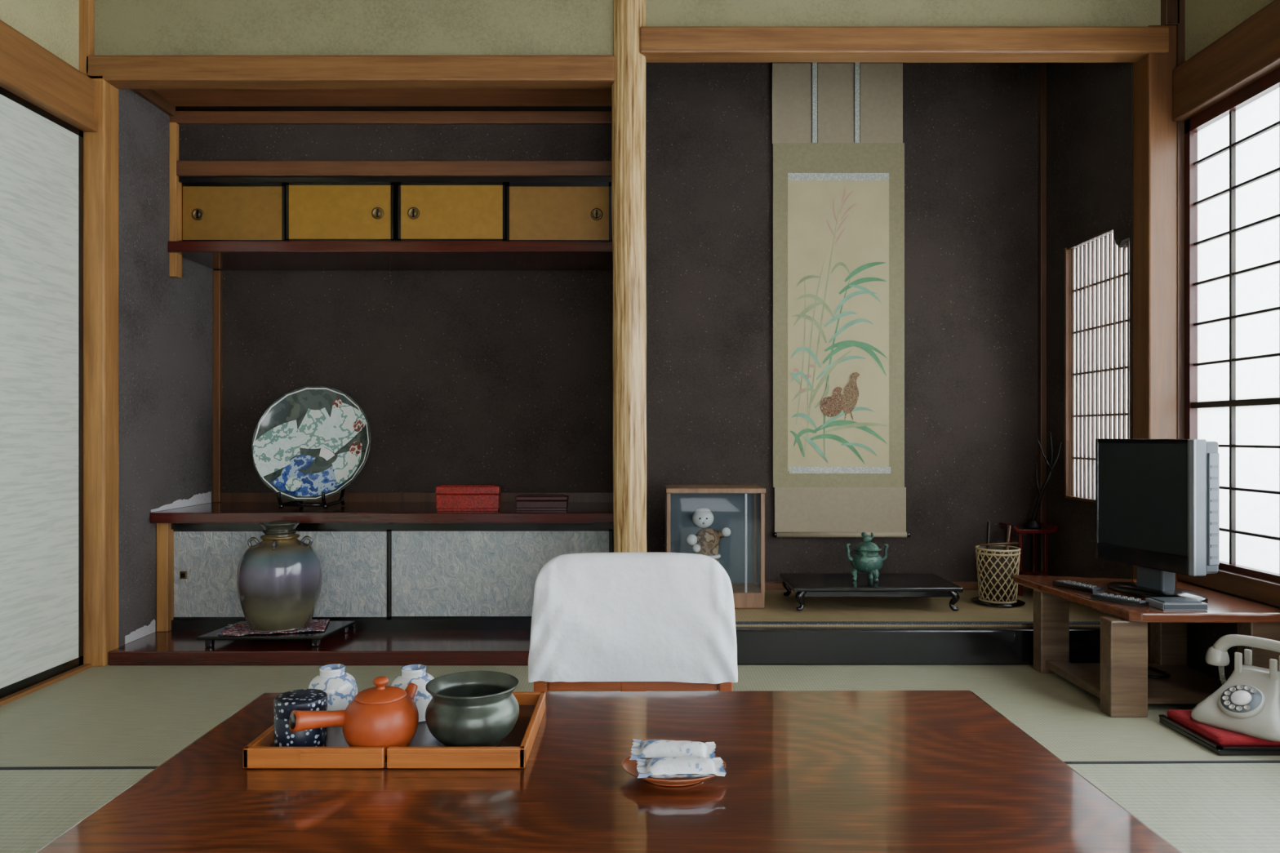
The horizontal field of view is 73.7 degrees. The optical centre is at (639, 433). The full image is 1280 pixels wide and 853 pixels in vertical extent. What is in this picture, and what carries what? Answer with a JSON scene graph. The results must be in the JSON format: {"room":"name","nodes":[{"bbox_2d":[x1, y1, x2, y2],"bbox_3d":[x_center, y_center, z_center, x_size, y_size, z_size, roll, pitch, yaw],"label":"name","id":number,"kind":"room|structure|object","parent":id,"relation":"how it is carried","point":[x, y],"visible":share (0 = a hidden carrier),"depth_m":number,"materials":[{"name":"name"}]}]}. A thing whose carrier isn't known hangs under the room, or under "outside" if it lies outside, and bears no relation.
{"room":"traditional dwelling","nodes":[
{"label":"traditional dwelling","id":0,"kind":"room"},
{"bbox_2d":[0,0,79,70],"bbox_3d":[-1.960,-0.425,0.825,0.080,2.450,4.250,0,0,0],"label":"wall","id":1,"kind":"structure","parent":0,"point":[53,24],"depth_m":2.78,"materials":[{"name":"beige paint"}]},
{"bbox_2d":[0,86,83,137],"bbox_3d":[-1.908,-1.019,2.430,0.020,0.022,0.960,0,0,0],"label":"trim","id":2,"kind":"structure","parent":1,"relation":"in","point":[6,93],"depth_m":2.70,"materials":[{"name":"black paint"}]},
{"bbox_2d":[0,663,92,706],"bbox_3d":[-1.897,0.794,0.810,0.045,0.012,4.220,0,0,0],"label":"trim","id":3,"kind":"structure","parent":1,"relation":"attached to","point":[64,675],"depth_m":2.69,"materials":[{"name":"brown wood"}]},
{"bbox_2d":[0,656,83,698],"bbox_3d":[-1.908,0.773,2.430,0.020,0.030,0.960,0,0,0],"label":"rail","id":4,"kind":"object","parent":3,"relation":"on","point":[5,691],"visible":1,"depth_m":2.70,"materials":[{"name":"black paint"}]},
{"bbox_2d":[0,93,78,688],"bbox_3d":[-1.905,-0.125,2.430,0.010,1.770,0.920,0,0,0],"label":"sliding door","id":5,"kind":"structure","parent":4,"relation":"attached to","point":[39,157],"depth_m":2.69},
{"bbox_2d":[78,128,83,664],"bbox_3d":[-1.908,-0.121,2.899,0.020,1.818,0.022,0,0,0],"label":"stile","id":6,"kind":"object","parent":4,"relation":"on","point":[80,138],"visible":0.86,"depth_m":2.90,"materials":[{"name":"black paint"}]},
{"bbox_2d":[0,19,93,118],"bbox_3d":[-1.893,-1.140,0.810,0.055,0.140,4.220,0,0,0],"label":"trim","id":7,"kind":"structure","parent":1,"relation":"attached to","point":[20,55],"depth_m":2.67,"materials":[{"name":"brown wood"}]},
{"bbox_2d":[0,65,97,132],"bbox_3d":[-1.887,-1.050,0.810,0.065,0.040,4.220,0,0,0],"label":"trim","id":8,"kind":"structure","parent":1,"relation":"attached to","point":[10,81],"depth_m":2.67,"materials":[{"name":"brown wood"}]},
{"bbox_2d":[118,88,214,647],"bbox_3d":[-1.875,-0.500,3.380,0.090,2.600,0.760,0,0,0],"label":"wall","id":9,"kind":"structure","parent":0,"point":[166,322],"depth_m":3.20,"materials":[{"name":"grey paint"}]},
{"bbox_2d":[79,0,94,74],"bbox_3d":[-1.905,-1.440,2.955,0.040,0.420,0.070,0,0,0],"label":"trim","id":10,"kind":"structure","parent":9,"relation":"attached to","point":[86,7],"depth_m":2.92,"materials":[{"name":"brown wood"}]},
{"bbox_2d":[83,75,118,666],"bbox_3d":[-1.879,-0.215,2.970,0.092,2.030,0.100,0,0,0],"label":"wooden post","id":11,"kind":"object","parent":9,"relation":"attached to","point":[100,148],"depth_m":2.92,"materials":[{"name":"brown wood"}]},
{"bbox_2d":[129,88,175,115],"bbox_3d":[-1.820,-1.255,3.165,0.020,0.040,0.330,0,0,0],"label":"trim","id":12,"kind":"structure","parent":9,"relation":"attached to","point":[148,95],"depth_m":3.20,"materials":[{"name":"brown wood"}]},
{"bbox_2d":[168,122,182,278],"bbox_3d":[-1.816,-0.910,3.337,0.028,0.600,0.045,0,0,0],"label":"trim","id":13,"kind":"structure","parent":9,"relation":"attached to","point":[175,186],"depth_m":3.32,"materials":[{"name":"brown wood"}]},
{"bbox_2d":[151,491,211,512],"bbox_3d":[-1.828,0.270,3.415,0.001,0.051,0.450,0,0,0],"label":"trim","id":14,"kind":"structure","parent":9,"relation":"attached to","point":[204,498],"depth_m":3.47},
{"bbox_2d":[151,88,611,106],"bbox_3d":[-0.946,-1.288,3.170,1.768,0.025,0.340,0,0,0],"label":"ceiling","id":15,"kind":"structure","parent":0,"point":[177,97],"depth_m":3.24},
{"bbox_2d":[178,124,611,160],"bbox_3d":[-0.946,-1.181,3.357,1.768,0.239,0.045,0,0,0],"label":"wall","id":16,"kind":"structure","parent":0,"point":[197,142],"depth_m":3.33,"materials":[{"name":"grey paint"}]},
{"bbox_2d":[169,111,611,124],"bbox_3d":[-0.946,-1.232,3.333,1.768,0.048,0.025,0,0,0],"label":"trim","id":17,"kind":"structure","parent":16,"relation":"attached to","point":[180,117],"depth_m":3.32,"materials":[{"name":"brown wood"}]},
{"bbox_2d":[175,106,611,111],"bbox_3d":[-0.946,-1.266,3.333,1.768,0.017,0.015,0,0,0],"label":"trim","id":18,"kind":"structure","parent":16,"relation":"attached to","point":[177,108],"depth_m":3.33,"materials":[{"name":"black paint"}]},
{"bbox_2d":[94,0,1160,55],"bbox_3d":[-0.043,-1.474,2.975,3.685,0.353,0.050,0,0,0],"label":"wall","id":19,"kind":"structure","parent":0,"point":[122,27],"depth_m":2.95,"materials":[{"name":"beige paint"}]},
{"bbox_2d":[85,55,615,88],"bbox_3d":[-0.993,-1.253,2.960,1.815,0.088,0.080,0,0,0],"label":"wooden beam","id":20,"kind":"structure","parent":19,"relation":"attached to","point":[122,72],"depth_m":2.92,"materials":[{"name":"brown wood"}]},
{"bbox_2d":[640,26,1168,62],"bbox_3d":[0.905,-1.347,2.958,1.810,0.091,0.085,0,0,0],"label":"wooden beam","id":21,"kind":"structure","parent":19,"relation":"attached to","point":[657,43],"depth_m":2.92,"materials":[{"name":"brown wood"}]},
{"bbox_2d":[1133,25,1177,663],"bbox_3d":[1.791,-0.300,2.970,0.098,2.200,0.100,0,0,0],"label":"trim","id":22,"kind":"structure","parent":19,"relation":"attached to","point":[1154,130],"depth_m":2.92,"materials":[{"name":"brown wood"}]},
{"bbox_2d":[220,62,1038,582],"bbox_3d":[-0.045,-0.500,3.720,3.570,2.600,0.080,0,0,0],"label":"wall","id":23,"kind":"structure","parent":0,"point":[971,129],"depth_m":3.68,"materials":[{"name":"grey paint"}]},
{"bbox_2d":[124,618,155,644],"bbox_3d":[-1.828,0.723,3.125,0.001,0.052,0.190,0,0,0],"label":"trim","id":24,"kind":"structure","parent":23,"relation":"attached to","point":[145,630],"depth_m":3.13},
{"bbox_2d":[108,630,530,666],"bbox_3d":[-0.945,0.775,3.308,1.770,0.050,0.745,0,0,0],"label":"trim","id":25,"kind":"structure","parent":23,"relation":"attached to","point":[171,647],"depth_m":2.95,"materials":[{"name":"red paint"}]},
{"bbox_2d":[196,621,355,647],"bbox_3d":[-1.312,0.730,3.105,0.469,0.040,0.260,0,0,0],"label":"display board","id":26,"kind":"object","parent":25,"relation":"on","point":[332,627],"visible":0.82,"depth_m":3.00,"materials":[{"name":"black paint"}]},
{"bbox_2d":[217,618,329,636],"bbox_3d":[-1.323,0.702,3.100,0.351,0.012,0.192,0,0,-14],"label":"cloth","id":27,"kind":"object","parent":26,"relation":"on","point":[240,628],"visible":0.52,"depth_m":3.06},
{"bbox_2d":[236,520,322,632],"bbox_3d":[-1.312,0.513,3.113,0.288,0.378,0.288,0,0,0],"label":"ceramic vase","id":28,"kind":"object","parent":27,"relation":"on","point":[279,577],"visible":1,"depth_m":3.01,"materials":[{"name":"ceramic"}]},
{"bbox_2d":[168,160,613,270],"bbox_3d":[-0.946,-0.881,3.489,1.764,0.359,0.378,0,0,0],"label":"upper cabinet","id":29,"kind":"object","parent":23,"relation":"attached to","point":[237,215],"visible":0.96,"depth_m":3.35,"materials":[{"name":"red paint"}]},
{"bbox_2d":[221,492,613,502],"bbox_3d":[-0.931,0.276,3.674,1.738,0.041,0.012,0,0,0],"label":"trim","id":30,"kind":"structure","parent":23,"relation":"attached to","point":[225,496],"depth_m":3.67,"materials":[{"name":"brown wood"}]},
{"bbox_2d":[769,62,910,537],"bbox_3d":[0.856,-0.579,3.659,0.599,2.051,0.026,0,0,0],"label":"scroll","id":31,"kind":"object","parent":23,"relation":"hanging from","point":[838,146],"visible":0.96,"depth_m":3.66,"materials":[{"name":"beige fabric"}]},
{"bbox_2d":[787,180,888,471],"bbox_3d":[0.851,-0.476,3.661,0.434,1.275,0.002,0,0,0],"label":"painting","id":32,"kind":"object","parent":31,"relation":"on","point":[838,230],"depth_m":3.66,"materials":[{"name":"paper"}]},
{"bbox_2d":[764,582,1032,590],"bbox_3d":[0.870,0.656,3.670,1.740,0.032,0.020,0,0,0],"label":"trim","id":33,"kind":"structure","parent":23,"relation":"attached to","point":[768,585],"depth_m":3.66,"materials":[{"name":"brown wood"}]},
{"bbox_2d":[1038,62,1046,575],"bbox_3d":[1.728,-0.555,3.665,0.025,2.450,0.030,0,0,0],"label":"trim","id":34,"kind":"structure","parent":23,"relation":"attached to","point":[1042,65],"depth_m":3.65,"materials":[{"name":"brown wood"}]},
{"bbox_2d":[0,664,1279,852],"bbox_3d":[0.000,0.860,1.240,4.000,0.120,5.080,0,0,0],"label":"floor","id":35,"kind":"structure","parent":0,"point":[106,716],"depth_m":2.27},
{"bbox_2d":[150,502,613,631],"bbox_3d":[-0.946,0.523,3.429,1.764,0.454,0.498,0,0,0],"label":"base cabinet","id":36,"kind":"object","parent":35,"relation":"on","point":[386,566],"visible":0.84,"depth_m":3.27,"materials":[{"name":"paper"}]},
{"bbox_2d":[213,270,222,502],"bbox_3d":[-1.815,-0.202,3.667,0.030,0.996,0.025,0,0,0],"label":"trim","id":37,"kind":"structure","parent":36,"relation":"on","point":[217,274],"depth_m":3.65,"materials":[{"name":"brown wood"}]},
{"bbox_2d":[276,488,345,508],"bbox_3d":[-1.299,0.206,3.388,0.185,0.173,0.249,0,0,0],"label":"plate stand","id":38,"kind":"object","parent":36,"relation":"on","point":[325,504],"visible":0.69,"depth_m":3.33,"materials":[{"name":"black paint"}]},
{"bbox_2d":[251,385,370,501],"bbox_3d":[-1.299,0.035,3.381,0.471,0.456,0.139,0,0,0],"label":"decorative plate","id":39,"kind":"object","parent":38,"relation":"on","point":[312,441],"visible":1,"depth_m":3.39,"materials":[{"name":"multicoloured ceramic"}]},
{"bbox_2d":[435,484,501,511],"bbox_3d":[-0.656,0.246,3.265,0.243,0.098,0.054,0,0,0],"label":"box","id":40,"kind":"object","parent":36,"relation":"on","point":[448,497],"visible":1,"depth_m":3.24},
{"bbox_2d":[515,494,568,510],"bbox_3d":[-0.377,0.266,3.295,0.201,0.058,0.054,0,0,0],"label":"box","id":41,"kind":"object","parent":36,"relation":"on","point":[524,502],"visible":1,"depth_m":3.27,"materials":[{"name":"paint"}]},
{"bbox_2d":[35,690,1182,852],"bbox_3d":[-0.035,0.630,1.018,1.274,0.340,1.035,0,0,0],"label":"table","id":42,"kind":"object","parent":35,"relation":"on","point":[807,771],"visible":0.95,"depth_m":1.09,"materials":[{"name":"wood"}]},
{"bbox_2d":[242,692,546,768],"bbox_3d":[-0.350,0.445,1.295,0.387,0.028,0.260,0,0,0],"label":"serving tray","id":43,"kind":"object","parent":42,"relation":"on","point":[424,750],"visible":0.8,"depth_m":1.17,"materials":[{"name":"brown wood"}]},
{"bbox_2d":[273,688,327,746],"bbox_3d":[-0.488,0.413,1.228,0.072,0.074,0.072,0,0,0],"label":"tea canister","id":44,"kind":"object","parent":43,"relation":"on","point":[302,700],"visible":0.73,"depth_m":1.20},
{"bbox_2d":[307,663,358,711],"bbox_3d":[-0.493,0.412,1.368,0.081,0.076,0.081,0,0,0],"label":"vase","id":45,"kind":"object","parent":43,"relation":"on","point":[340,687],"visible":0.64,"depth_m":1.35,"materials":[{"name":"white ceramic"}]},
{"bbox_2d":[288,675,418,755],"bbox_3d":[-0.391,0.400,1.210,0.196,0.101,0.105,0,0,-38],"label":"teapot","id":46,"kind":"object","parent":43,"relation":"on","point":[381,715],"visible":0.91,"depth_m":1.19,"materials":[{"name":"orange ceramic"}]},
{"bbox_2d":[391,664,434,722],"bbox_3d":[-0.362,0.412,1.365,0.081,0.076,0.081,0,0,0],"label":"vase","id":47,"kind":"object","parent":43,"relation":"on","point":[416,674],"visible":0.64,"depth_m":1.34,"materials":[{"name":"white ceramic"}]},
{"bbox_2d":[425,671,519,746],"bbox_3d":[-0.244,0.408,1.247,0.135,0.086,0.135,0,0,31],"label":"bowl","id":48,"kind":"object","parent":43,"relation":"on","point":[468,708],"visible":0.99,"depth_m":1.20,"materials":[{"name":"green metal"}]},
{"bbox_2d":[621,755,725,786],"bbox_3d":[0.045,0.451,1.142,0.144,0.017,0.114,0,0,0],"label":"dish","id":49,"kind":"object","parent":42,"relation":"on","point":[628,766],"visible":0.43,"depth_m":1.11,"materials":[{"name":"ceramic"}]},
{"bbox_2d":[629,738,715,759],"bbox_3d":[0.045,0.430,1.156,0.115,0.024,0.040,0,0,6],"label":"wrapped snack","id":50,"kind":"object","parent":49,"relation":"on","point":[649,749],"visible":0.82,"depth_m":1.15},
{"bbox_2d":[635,756,726,778],"bbox_3d":[0.053,0.436,1.112,0.115,0.023,0.039,0,0,-3],"label":"wrapped snack","id":51,"kind":"object","parent":49,"relation":"on","point":[683,766],"visible":1,"depth_m":1.10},
{"bbox_2d":[611,0,646,552],"bbox_3d":[-0.036,-0.425,2.965,0.121,2.450,0.119,0,0,32],"label":"pillar","id":52,"kind":"structure","parent":35,"relation":"on","point":[628,87],"depth_m":2.92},
{"bbox_2d":[528,551,737,692],"bbox_3d":[-0.016,0.544,1.853,0.485,0.512,0.466,0,0,0],"label":"chair","id":53,"kind":"object","parent":35,"relation":"on","point":[656,621],"visible":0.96,"depth_m":1.98,"materials":[{"name":"white fabric"}]},
{"bbox_2d":[0,760,1279,769],"bbox_3d":[-0.020,0.799,2.055,3.720,0.002,0.012,0,0,-1],"label":"trim","id":54,"kind":"structure","parent":35,"relation":"attached to","point":[1140,762],"depth_m":2.07,"materials":[{"name":"fabric"}]},
{"bbox_2d":[1013,574,1279,717],"bbox_3d":[1.572,0.650,2.695,0.506,0.300,0.650,0,0,0],"label":"desk","id":55,"kind":"object","parent":35,"relation":"on","point":[1122,685],"visible":0.87,"depth_m":2.52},
{"bbox_2d":[1052,580,1103,593],"bbox_3d":[1.405,0.490,2.740,0.045,0.018,0.160,0,0,-19],"label":"remote control","id":56,"kind":"object","parent":55,"relation":"on","point":[1074,585],"visible":0.99,"depth_m":2.72,"materials":[{"name":"black paint"}]},
{"bbox_2d":[1090,592,1148,607],"bbox_3d":[1.415,0.490,2.520,0.040,0.018,0.150,0,0,-30],"label":"remote control","id":57,"kind":"object","parent":55,"relation":"on","point":[1138,602],"visible":1,"depth_m":2.50,"materials":[{"name":"black paint"}]},
{"bbox_2d":[1072,663,1222,703],"bbox_3d":[1.610,0.772,2.650,0.380,0.015,0.380,0,0,0],"label":"shelf","id":58,"kind":"object","parent":55,"relation":"attached to","point":[1185,684],"depth_m":2.61,"materials":[{"name":"brown wood"}]},
{"bbox_2d":[1095,438,1219,602],"bbox_3d":[1.616,0.258,2.660,0.221,0.483,0.382,0,0,0],"label":"television","id":59,"kind":"object","parent":55,"relation":"on","point":[1157,500],"depth_m":2.60,"materials":[{"name":"black plastic"}]},
{"bbox_2d":[1145,597,1207,610],"bbox_3d":[1.538,0.487,2.446,0.125,0.023,0.087,0,0,0],"label":"box","id":60,"kind":"object","parent":55,"relation":"on","point":[1162,603],"visible":0.98,"depth_m":2.42,"materials":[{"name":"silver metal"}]},
{"bbox_2d":[1159,715,1279,755],"bbox_3d":[1.627,0.789,2.237,0.385,0.022,0.245,0,0,0],"label":"lacquer tray","id":61,"kind":"object","parent":35,"relation":"on","point":[1220,750],"visible":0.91,"depth_m":2.12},
{"bbox_2d":[1167,709,1279,746],"bbox_3d":[1.631,0.770,2.240,0.368,0.025,0.224,0,0,0],"label":"cushion","id":62,"kind":"object","parent":61,"relation":"on","point":[1223,737],"visible":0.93,"depth_m":2.16,"materials":[{"name":"fabric"}]},
{"bbox_2d":[1191,634,1279,742],"bbox_3d":[1.603,0.649,2.238,0.256,0.216,0.260,0,0,-31],"label":"rotary telephone","id":63,"kind":"object","parent":62,"relation":"on","point":[1247,703],"visible":1,"depth_m":2.21,"materials":[{"name":"white plastic"}]},
{"bbox_2d":[734,590,1114,626],"bbox_3d":[0.867,0.736,3.340,1.746,0.128,0.680,0,0,0],"label":"platform","id":64,"kind":"structure","parent":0,"point":[778,606],"depth_m":3.21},
{"bbox_2d":[664,484,765,608],"bbox_3d":[0.290,0.441,3.380,0.383,0.461,0.228,0,0,0],"label":"glass display case","id":65,"kind":"object","parent":64,"relation":"on","point":[740,508],"visible":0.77,"depth_m":3.48,"materials":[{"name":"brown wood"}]},
{"bbox_2d":[686,507,730,562],"bbox_3d":[0.258,0.450,3.341,0.156,0.320,0.145,0,0,-31],"label":"doll","id":66,"kind":"object","parent":65,"relation":"on","point":[706,541],"visible":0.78,"depth_m":3.31,"materials":[{"name":"white ceramic"}]},
{"bbox_2d":[779,573,963,611],"bbox_3d":[0.895,0.624,3.365,0.636,0.092,0.330,0,0,0],"label":"stand","id":67,"kind":"object","parent":64,"relation":"on","point":[805,584],"visible":1,"depth_m":3.23,"materials":[{"name":"black paint"}]},
{"bbox_2d":[845,532,888,582],"bbox_3d":[0.894,0.484,3.360,0.127,0.194,0.120,0,0,-43],"label":"incense burner","id":68,"kind":"object","parent":67,"relation":"on","point":[866,559],"visible":1,"depth_m":3.33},
{"bbox_2d":[970,596,1025,607],"bbox_3d":[1.417,0.667,3.380,0.200,0.006,0.200,0,0,0],"label":"round tray","id":69,"kind":"object","parent":64,"relation":"on","point":[1019,603],"visible":0.52,"depth_m":3.33,"materials":[{"name":"black paint"}]},
{"bbox_2d":[974,521,1021,604],"bbox_3d":[1.417,0.507,3.380,0.168,0.312,0.168,0,0,-39],"label":"bamboo basket","id":70,"kind":"object","parent":69,"relation":"on","point":[997,563],"visible":0.98,"depth_m":3.33,"materials":[{"name":"beige wicker"}]},
{"bbox_2d":[998,522,1057,595],"bbox_3d":[1.624,0.525,3.575,0.181,0.291,0.150,0,0,0],"label":"stand","id":71,"kind":"object","parent":64,"relation":"on","point":[1046,529],"visible":0.73,"depth_m":3.52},
{"bbox_2d":[1023,431,1062,528],"bbox_3d":[1.652,0.195,3.527,0.082,0.401,0.144,0,0,-29],"label":"ornament","id":72,"kind":"object","parent":71,"relation":"on","point":[1033,523],"visible":1,"depth_m":3.52,"materials":[{"name":"black metal"}]},
{"bbox_2d":[1046,62,1133,617],"bbox_3d":[1.770,-0.500,3.390,0.060,2.600,0.740,0,0,0],"label":"wall","id":73,"kind":"structure","parent":0,"point":[1090,104],"depth_m":3.40,"materials":[{"name":"grey paint"}]},
{"bbox_2d":[735,626,1100,665],"bbox_3d":[0.871,0.739,2.970,1.742,0.122,0.060,0,0,0],"label":"trim","id":74,"kind":"structure","parent":73,"relation":"attached to","point":[756,646],"depth_m":2.94,"materials":[{"name":"black paint"}]},
{"bbox_2d":[735,621,1100,624],"bbox_3d":[0.867,0.670,3.018,1.746,0.003,0.035,0,0,0],"label":"trim","id":75,"kind":"structure","parent":73,"relation":"attached to","point":[736,622],"depth_m":3.01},
{"bbox_2d":[1064,247,1071,497],"bbox_3d":[1.758,-0.247,3.495,0.033,1.025,0.010,0,0,0],"label":"window frame","id":76,"kind":"structure","parent":73,"relation":"attached to","point":[1068,253],"depth_m":3.49,"materials":[{"name":"brown wood"}]},
{"bbox_2d":[1066,495,1095,502],"bbox_3d":[1.758,0.260,3.265,0.033,0.010,0.470,0,0,0],"label":"sill","id":77,"kind":"structure","parent":73,"relation":"attached to","point":[1077,498],"depth_m":3.38,"materials":[{"name":"brown wood"}]},
{"bbox_2d":[1071,248,1074,496],"bbox_3d":[1.766,-0.242,3.480,0.008,1.015,0.009,0,0,0],"label":"bar","id":78,"kind":"object","parent":77,"relation":"on","point":[1073,250],"visible":0.64,"depth_m":3.48,"materials":[{"name":"brown wood"}]},
{"bbox_2d":[1075,247,1078,496],"bbox_3d":[1.766,-0.242,3.449,0.008,1.015,0.009,0,0,0],"label":"bar","id":79,"kind":"object","parent":77,"relation":"on","point":[1076,248],"visible":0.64,"depth_m":3.45,"materials":[{"name":"brown wood"}]},
{"bbox_2d":[1079,245,1082,497],"bbox_3d":[1.766,-0.242,3.419,0.008,1.015,0.009,0,0,0],"label":"bar","id":80,"kind":"object","parent":77,"relation":"on","point":[1080,246],"visible":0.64,"depth_m":3.41,"materials":[{"name":"brown wood"}]},
{"bbox_2d":[1083,244,1086,497],"bbox_3d":[1.766,-0.242,3.388,0.008,1.015,0.009,0,0,0],"label":"bar","id":81,"kind":"object","parent":77,"relation":"on","point":[1084,245],"visible":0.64,"depth_m":3.38,"materials":[{"name":"brown wood"}]},
{"bbox_2d":[1087,242,1090,498],"bbox_3d":[1.766,-0.242,3.357,0.008,1.015,0.009,0,0,0],"label":"bar","id":82,"kind":"object","parent":77,"relation":"on","point":[1088,243],"visible":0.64,"depth_m":3.35,"materials":[{"name":"brown wood"}]},
{"bbox_2d":[1091,240,1094,498],"bbox_3d":[1.766,-0.242,3.326,0.008,1.015,0.009,0,0,0],"label":"bar","id":83,"kind":"object","parent":77,"relation":"on","point":[1092,242],"visible":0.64,"depth_m":3.32,"materials":[{"name":"brown wood"}]},
{"bbox_2d":[1095,239,1098,439],"bbox_3d":[1.766,-0.242,3.296,0.008,1.015,0.009,0,0,0],"label":"bar","id":84,"kind":"object","parent":77,"relation":"on","point":[1096,240],"visible":0.64,"depth_m":3.29,"materials":[{"name":"brown wood"}]},
{"bbox_2d":[1099,237,1102,438],"bbox_3d":[1.766,-0.242,3.265,0.008,1.015,0.009,0,0,0],"label":"bar","id":85,"kind":"object","parent":77,"relation":"on","point":[1100,238],"visible":0.64,"depth_m":3.26,"materials":[{"name":"brown wood"}]},
{"bbox_2d":[1104,235,1107,438],"bbox_3d":[1.766,-0.242,3.234,0.008,1.015,0.009,0,0,0],"label":"bar","id":86,"kind":"object","parent":77,"relation":"on","point":[1105,236],"visible":0.64,"depth_m":3.23,"materials":[{"name":"brown wood"}]},
{"bbox_2d":[1108,233,1111,438],"bbox_3d":[1.766,-0.242,3.204,0.008,1.015,0.009,0,0,0],"label":"bar","id":87,"kind":"object","parent":77,"relation":"on","point":[1109,234],"visible":0.64,"depth_m":3.20,"materials":[{"name":"brown wood"}]},
{"bbox_2d":[1113,233,1116,438],"bbox_3d":[1.766,-0.242,3.173,0.008,1.015,0.009,0,0,0],"label":"bar","id":88,"kind":"object","parent":77,"relation":"on","point":[1114,242],"visible":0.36,"depth_m":3.17,"materials":[{"name":"brown wood"}]},
{"bbox_2d":[1117,246,1121,438],"bbox_3d":[1.766,-0.242,3.142,0.008,1.015,0.009,0,0,0],"label":"bar","id":89,"kind":"object","parent":77,"relation":"on","point":[1119,249],"visible":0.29,"depth_m":3.14,"materials":[{"name":"brown wood"}]},
{"bbox_2d":[1122,247,1126,438],"bbox_3d":[1.766,-0.242,3.111,0.008,1.015,0.009,0,0,0],"label":"bar","id":90,"kind":"object","parent":77,"relation":"on","point":[1124,249],"visible":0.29,"depth_m":3.11,"materials":[{"name":"brown wood"}]},
{"bbox_2d":[1127,240,1129,438],"bbox_3d":[1.766,-0.242,3.081,0.008,1.015,0.009,0,0,0],"label":"bar","id":91,"kind":"object","parent":77,"relation":"on","point":[1128,241],"visible":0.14,"depth_m":3.08,"materials":[{"name":"brown wood"}]},
{"bbox_2d":[1074,232,1127,498],"bbox_3d":[1.777,-0.247,3.265,0.002,1.025,0.470,0,0,0],"label":"paper","id":92,"kind":"object","parent":73,"relation":"attached to","point":[1113,233],"visible":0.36,"depth_m":3.30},
{"bbox_2d":[1185,0,1279,680],"bbox_3d":[1.903,-0.425,0.830,0.075,2.450,4.260,0,0,0],"label":"wall","id":93,"kind":"structure","parent":0,"point":[1206,21],"depth_m":2.80,"materials":[{"name":"green paint"}]},
{"bbox_2d":[1160,0,1179,25],"bbox_3d":[1.825,-1.525,2.955,0.050,0.250,0.070,0,0,0],"label":"trim","id":94,"kind":"structure","parent":93,"relation":"attached to","point":[1169,8],"depth_m":2.92,"materials":[{"name":"brown wood"}]},
{"bbox_2d":[1176,0,1185,582],"bbox_3d":[1.890,-0.425,2.970,0.100,2.450,0.100,0,0,0],"label":"trim","id":95,"kind":"structure","parent":93,"relation":"attached to","point":[1181,25],"depth_m":2.92,"materials":[{"name":"brown wood"}]},
{"bbox_2d":[1172,0,1279,121],"bbox_3d":[1.843,-1.155,0.810,0.045,0.179,4.220,0,0,0],"label":"trim","id":96,"kind":"structure","parent":93,"relation":"attached to","point":[1250,51],"depth_m":2.64,"materials":[{"name":"brown wood"}]},
{"bbox_2d":[1176,568,1279,607],"bbox_3d":[1.883,0.468,0.810,0.095,0.065,4.220,0,0,0],"label":"trim","id":97,"kind":"structure","parent":93,"relation":"attached to","point":[1264,591],"depth_m":2.61,"materials":[{"name":"brown wood"}]},
{"bbox_2d":[1218,560,1279,582],"bbox_3d":[1.881,0.425,2.453,0.042,0.020,0.925,0,0,0],"label":"frame","id":98,"kind":"object","parent":97,"relation":"on","point":[1264,575],"visible":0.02,"depth_m":2.60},
{"bbox_2d":[1184,66,1279,575],"bbox_3d":[1.881,-0.316,2.453,0.042,1.501,0.925,0,0,0],"label":"window","id":99,"kind":"structure","parent":93,"relation":"in","point":[1270,82],"depth_m":2.76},
{"bbox_2d":[1197,87,1279,573],"bbox_3d":[1.887,-0.310,2.453,0.002,1.480,0.925,0,0,0],"label":"paper","id":100,"kind":"object","parent":93,"relation":"attached to","point":[1258,468],"visible":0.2,"depth_m":2.67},
{"bbox_3d":[1.881,-0.316,2.004,0.042,1.501,0.028,0,0,0],"label":"stile","id":101,"kind":"object","parent":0,"visible":0},
{"bbox_2d":[1191,397,1279,408],"bbox_3d":[1.881,-0.095,2.453,0.034,0.020,0.925,0,0,0],"label":"rail","id":102,"kind":"object","parent":101,"relation":"attached to","point":[1272,401],"visible":1,"depth_m":2.66,"materials":[{"name":"brown wood"}]},
{"bbox_2d":[1193,120,1279,164],"bbox_3d":[1.879,-0.912,2.453,0.013,0.008,0.925,0,0,0],"label":"muntin","id":103,"kind":"object","parent":101,"relation":"attached to","point":[1276,124],"visible":1,"depth_m":2.67,"materials":[{"name":"brown wood"}]},
{"bbox_2d":[1193,167,1279,204],"bbox_3d":[1.879,-0.776,2.453,0.013,0.008,0.925,0,0,0],"label":"muntin","id":104,"kind":"object","parent":101,"relation":"attached to","point":[1277,170],"visible":1,"depth_m":2.67,"materials":[{"name":"brown wood"}]},
{"bbox_2d":[1193,213,1279,245],"bbox_3d":[1.879,-0.640,2.453,0.013,0.008,0.925,0,0,0],"label":"muntin","id":105,"kind":"object","parent":101,"relation":"attached to","point":[1276,216],"visible":1,"depth_m":2.67,"materials":[{"name":"brown wood"}]},
{"bbox_2d":[1193,260,1279,285],"bbox_3d":[1.879,-0.504,2.453,0.013,0.008,0.925,0,0,0],"label":"muntin","id":106,"kind":"object","parent":101,"relation":"attached to","point":[1274,263],"visible":1,"depth_m":2.67,"materials":[{"name":"brown wood"}]},
{"bbox_2d":[1193,306,1279,325],"bbox_3d":[1.879,-0.368,2.453,0.013,0.008,0.925,0,0,0],"label":"muntin","id":107,"kind":"object","parent":101,"relation":"attached to","point":[1275,308],"visible":1,"depth_m":2.67,"materials":[{"name":"brown wood"}]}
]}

